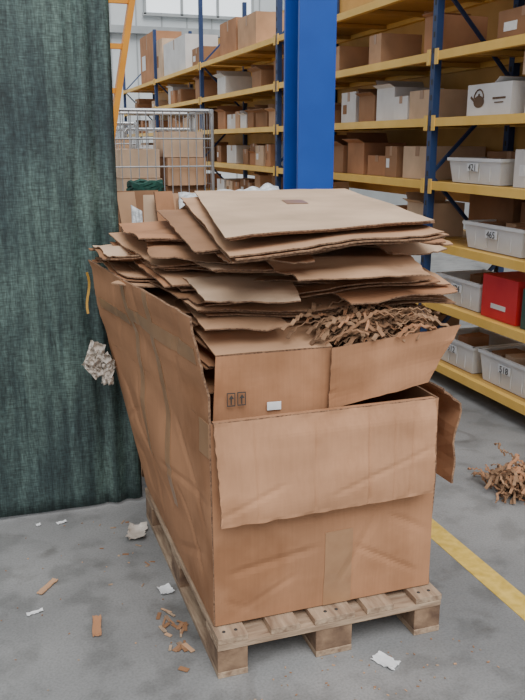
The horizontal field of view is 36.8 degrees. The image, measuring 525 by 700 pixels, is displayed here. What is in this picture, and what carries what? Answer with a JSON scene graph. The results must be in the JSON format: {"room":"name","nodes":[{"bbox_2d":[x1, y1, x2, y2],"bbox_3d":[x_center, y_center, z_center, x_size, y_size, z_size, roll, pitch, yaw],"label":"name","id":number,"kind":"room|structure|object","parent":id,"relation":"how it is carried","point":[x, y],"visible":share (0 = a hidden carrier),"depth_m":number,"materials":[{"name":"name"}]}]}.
{"room":"warehouse","nodes":[
{"label":"warehouse","id":0,"kind":"room"},
{"bbox_2d":[109,0,283,178],"bbox_3d":[-5.398,-7.036,17.535,18.000,8.000,0.230,-5,16,-18],"label":"wall","id":1,"kind":"structure","parent":0,"point":[117,12],"depth_m":18.42,"materials":[{"name":"white paint"}]},
{"bbox_2d":[109,24,219,36],"bbox_3d":[-4.392,-7.220,17.643,14.000,0.160,0.120,-5,16,-18],"label":"trim","id":2,"kind":"structure","parent":1,"relation":"attached to","point":[113,28],"depth_m":18.21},
{"bbox_2d":[143,0,253,19],"bbox_3d":[-1.474,-8.502,18.388,2.700,1.460,0.080,-5,16,-18],"label":"window","id":3,"kind":"structure","parent":1,"relation":"in","point":[216,9],"depth_m":18.49,"materials":[{"name":"white glass"}]},
{"bbox_2d":[0,229,524,699],"bbox_3d":[-1.822,-0.476,8.522,18.000,0.102,27.000,-5,16,-18],"label":"floor","id":4,"kind":"structure","parent":0,"point":[110,666],"depth_m":2.85,"materials":[{"name":"concrete"}]},
{"bbox_2d":[26,608,42,615],"bbox_3d":[-0.827,0.953,2.876,0.063,0.006,0.021,-9,17,-31],"label":"paper scrap","id":5,"kind":"object","parent":4,"relation":"on","point":[40,609],"visible":1,"depth_m":2.88,"materials":[{"name":"white paper"}]},
{"bbox_2d":[37,578,57,594],"bbox_3d":[-0.828,0.909,3.039,0.028,0.009,0.113,5,16,18],"label":"scrap","id":6,"kind":"object","parent":4,"relation":"on","point":[52,581],"visible":1,"depth_m":3.04,"materials":[{"name":"brown cardboard"}]},
{"bbox_2d":[0,0,142,517],"bbox_3d":[-1.981,-1.222,2.768,3.400,4.253,0.050,-5,16,-18],"label":"curtain","id":7,"kind":"object","parent":4,"relation":"on","point":[67,440],"visible":0.91,"depth_m":3.37,"materials":[{"name":"fabric"}]},
{"bbox_2d":[92,615,101,636],"bbox_3d":[-0.585,0.974,2.792,0.032,0.009,0.123,-3,15,-11],"label":"scrap","id":8,"kind":"object","parent":4,"relation":"on","point":[96,628],"visible":1,"depth_m":2.79,"materials":[{"name":"brown cardboard"}]},
{"bbox_2d":[108,0,134,134],"bbox_3d":[-1.048,-1.693,4.704,1.294,4.207,0.075,-5,16,-18],"label":"ladder","id":9,"kind":"object","parent":4,"relation":"on","point":[123,46],"visible":0.12,"depth_m":4.73,"materials":[{"name":"paint"}]},
{"bbox_2d":[115,122,137,148],"bbox_3d":[-1.810,-1.534,8.685,0.860,1.864,0.820,-5,16,-18],"label":"trolley","id":10,"kind":"object","parent":4,"relation":"on","point":[125,124],"visible":0.05,"depth_m":8.31,"materials":[{"name":"metal"}]},
{"bbox_2d":[125,522,147,539],"bbox_3d":[-0.547,0.792,3.446,0.087,0.028,0.144,-1,15,-2],"label":"paper scrap","id":11,"kind":"object","parent":4,"relation":"on","point":[134,531],"visible":1,"depth_m":3.47,"materials":[{"name":"white paper"}]},
{"bbox_2d":[116,128,194,148],"bbox_3d":[-1.264,-1.692,9.385,0.860,1.814,0.820,-5,16,-18],"label":"trolley","id":12,"kind":"object","parent":4,"relation":"on","point":[124,130],"visible":0.11,"depth_m":8.88,"materials":[{"name":"metal"}]},
{"bbox_2d":[115,108,214,192],"bbox_3d":[-0.895,-1.046,6.733,0.860,1.914,0.820,-5,16,-18],"label":"trolley","id":13,"kind":"object","parent":4,"relation":"on","point":[175,158],"visible":0.24,"depth_m":6.35,"materials":[{"name":"metal"}]},
{"bbox_2d":[157,583,174,593],"bbox_3d":[-0.369,0.914,3.018,0.054,0.009,0.063,-7,16,-26],"label":"paper scrap","id":14,"kind":"object","parent":4,"relation":"on","point":[167,588],"visible":1,"depth_m":3.02,"materials":[{"name":"white paper"}]},
{"bbox_2d":[117,179,278,476],"bbox_3d":[-0.363,-0.186,4.369,0.931,1.455,1.218,-5,16,-18],"label":"box","id":15,"kind":"object","parent":4,"relation":"on","point":[141,200],"visible":0.19,"depth_m":4.05,"materials":[{"name":"brown cardboard"}]},
{"bbox_2d":[0,520,499,699],"bbox_3d":[-0.356,0.974,2.801,2.124,0.008,1.028,10,18,33],"label":"debris","id":16,"kind":"object","parent":4,"relation":"on","point":[186,647],"visible":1,"depth_m":2.75,"materials":[{"name":"brown cardboard"}]},
{"bbox_2d":[145,488,441,678],"bbox_3d":[0.044,0.804,3.180,0.809,0.145,1.200,-5,16,-18],"label":"wooden pallet","id":17,"kind":"object","parent":4,"relation":"on","point":[326,629],"visible":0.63,"depth_m":2.66,"materials":[{"name":"brown wood"}]},
{"bbox_2d":[88,260,461,626],"bbox_3d":[-0.007,0.223,3.053,1.116,1.042,1.302,-5,16,-18],"label":"cardboard box","id":18,"kind":"object","parent":17,"relation":"on","point":[266,515],"visible":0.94,"depth_m":2.57,"materials":[{"name":"brown cardboard"}]},
{"bbox_2d":[86,272,89,313],"bbox_3d":[-0.739,-0.243,3.348,0.026,0.178,0.020,-5,16,-18],"label":"strap","id":19,"kind":"object","parent":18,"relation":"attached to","point":[87,274],"visible":1,"depth_m":3.35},
{"bbox_2d":[82,340,115,384],"bbox_3d":[-0.694,0.054,3.368,0.149,0.195,0.063,-2,15,-7],"label":"paper","id":20,"kind":"object","parent":18,"relation":"attached to","point":[97,363],"visible":1,"depth_m":3.36,"materials":[{"name":"white paper"}]},
{"bbox_2d":[88,188,457,393],"bbox_3d":[0.033,-0.275,2.985,1.215,0.578,1.414,-5,16,-18],"label":"flattened cardboard","id":21,"kind":"object","parent":18,"relation":"on","point":[255,260],"visible":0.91,"depth_m":2.58,"materials":[{"name":"brown cardboard"}]},
{"bbox_2d":[193,323,460,420],"bbox_3d":[0.188,0.034,2.644,0.851,0.310,0.337,-3,15,-13],"label":"carton","id":22,"kind":"object","parent":18,"relation":"in","point":[275,373],"visible":0.8,"depth_m":2.50,"materials":[{"name":"cardboard"}]},
{"bbox_2d":[281,299,448,346],"bbox_3d":[0.342,-0.092,2.581,0.670,0.158,0.280,-5,16,-18],"label":"clump","id":23,"kind":"object","parent":18,"relation":"in","point":[371,323],"visible":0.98,"depth_m":2.52,"materials":[{"name":"brown paper"}]},
{"bbox_2d":[283,0,336,189],"bbox_3d":[0.309,-3.669,4.744,0.400,8.000,0.400,-5,16,-18],"label":"steel column","id":24,"kind":"structure","parent":4,"relation":"on","point":[310,26],"depth_m":5.19,"materials":[{"name":"metal"}]},
{"bbox_2d":[123,0,524,414],"bbox_3d":[-0.072,-2.674,9.803,0.730,3.500,15.660,-5,16,-18],"label":"shelving","id":25,"kind":"object","parent":4,"relation":"on","point":[483,62],"visible":0.35,"depth_m":6.11,"materials":[{"name":"yellow metal"}]},
{"bbox_2d":[140,11,283,83],"bbox_3d":[-0.974,-4.653,11.940,0.552,0.852,6.992,-5,16,-18],"label":"cartons","id":26,"kind":"object","parent":25,"relation":"on","point":[176,52],"visible":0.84,"depth_m":11.62,"materials":[{"name":"cardboard"}]},
{"bbox_2d":[435,269,494,311],"bbox_3d":[1.499,-0.417,5.422,0.404,0.209,0.542,-5,16,-18],"label":"plastic storage bin","id":27,"kind":"object","parent":25,"relation":"in","point":[469,283],"visible":0.36,"depth_m":5.33,"materials":[{"name":"white plastic"}]},
{"bbox_2d":[447,157,514,185],"bbox_3d":[1.532,-1.164,5.128,0.404,0.160,0.602,-5,16,-18],"label":"plastic storage bin","id":28,"kind":"object","parent":25,"relation":"in","point":[476,170],"visible":0.96,"depth_m":4.99,"materials":[{"name":"white plastic"}]},
{"bbox_2d":[441,327,523,373],"bbox_3d":[1.496,-0.008,5.540,0.404,0.205,0.522,-5,16,-18],"label":"plastic storage bin","id":29,"kind":"object","parent":25,"relation":"in","point":[463,353],"visible":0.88,"depth_m":5.45,"materials":[{"name":"white plastic"}]},
{"bbox_2d":[463,219,524,257],"bbox_3d":[1.613,-0.713,5.002,0.404,0.171,0.642,-5,16,-18],"label":"plastic storage bin","id":30,"kind":"object","parent":25,"relation":"in","point":[492,235],"visible":0.98,"depth_m":4.93,"materials":[{"name":"white plastic"}]},
{"bbox_2d":[466,76,524,115],"bbox_3d":[1.565,-1.574,4.911,0.388,0.227,0.460,-5,16,-18],"label":"carton","id":31,"kind":"object","parent":25,"relation":"in","point":[506,95],"visible":0.97,"depth_m":4.78,"materials":[{"name":"cardboard"}]},
{"bbox_2d":[478,344,524,398],"bbox_3d":[1.691,0.132,4.990,0.404,0.212,0.572,-5,16,-18],"label":"plastic storage bin","id":32,"kind":"object","parent":25,"relation":"in","point":[502,366],"visible":1,"depth_m":4.97,"materials":[{"name":"white plastic"}]},
{"bbox_2d":[481,271,524,325],"bbox_3d":[1.632,-0.331,4.978,0.344,0.270,0.360,-5,16,-18],"label":"plastic storage bin","id":33,"kind":"object","parent":25,"relation":"on","point":[502,292],"visible":0.96,"depth_m":4.90,"materials":[{"name":"red plastic"}]},
{"bbox_2d":[513,149,524,187],"bbox_3d":[1.761,-1.053,4.593,0.402,0.222,0.422,-5,16,-18],"label":"carton","id":34,"kind":"object","parent":25,"relation":"on","point":[519,167],"visible":1,"depth_m":4.67,"materials":[{"name":"cardboard"}]},
{"bbox_2d":[520,289,524,329],"bbox_3d":[1.762,-0.221,4.616,0.344,0.240,0.340,-5,16,-18],"label":"carton","id":35,"kind":"object","parent":25,"relation":"on","point":[522,324],"visible":1,"depth_m":4.71,"materials":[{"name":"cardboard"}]},
{"bbox_3d":[1.782,-1.417,4.330,0.388,0.220,0.580,-5,16,-18],"label":"carton","id":36,"kind":"object","parent":25,"relation":"in","visible":0},
{"bbox_2d":[523,51,524,74],"bbox_3d":[1.766,-1.625,4.422,0.367,0.130,0.500,-5,16,-18],"label":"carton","id":37,"kind":"object","parent":36,"relation":"on","point":[524,51],"visible":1,"depth_m":4.59,"materials":[{"name":"cardboard"}]},
{"bbox_2d":[370,651,400,669],"bbox_3d":[0.406,1.025,2.606,0.095,0.013,0.062,12,19,37],"label":"paper scrap","id":38,"kind":"object","parent":4,"relation":"on","point":[381,658],"visible":1,"depth_m":2.61,"materials":[{"name":"white paper"}]},
{"bbox_2d":[467,443,524,504],"bbox_3d":[1.256,0.597,3.878,0.414,0.195,0.444,-2,15,-9],"label":"clump","id":39,"kind":"object","parent":4,"relation":"on","point":[512,479],"visible":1,"depth_m":3.83,"materials":[{"name":"brown paper"}]},
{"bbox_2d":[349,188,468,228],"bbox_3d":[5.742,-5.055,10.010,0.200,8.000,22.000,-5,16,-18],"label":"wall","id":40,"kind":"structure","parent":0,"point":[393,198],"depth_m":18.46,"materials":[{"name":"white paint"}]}
]}

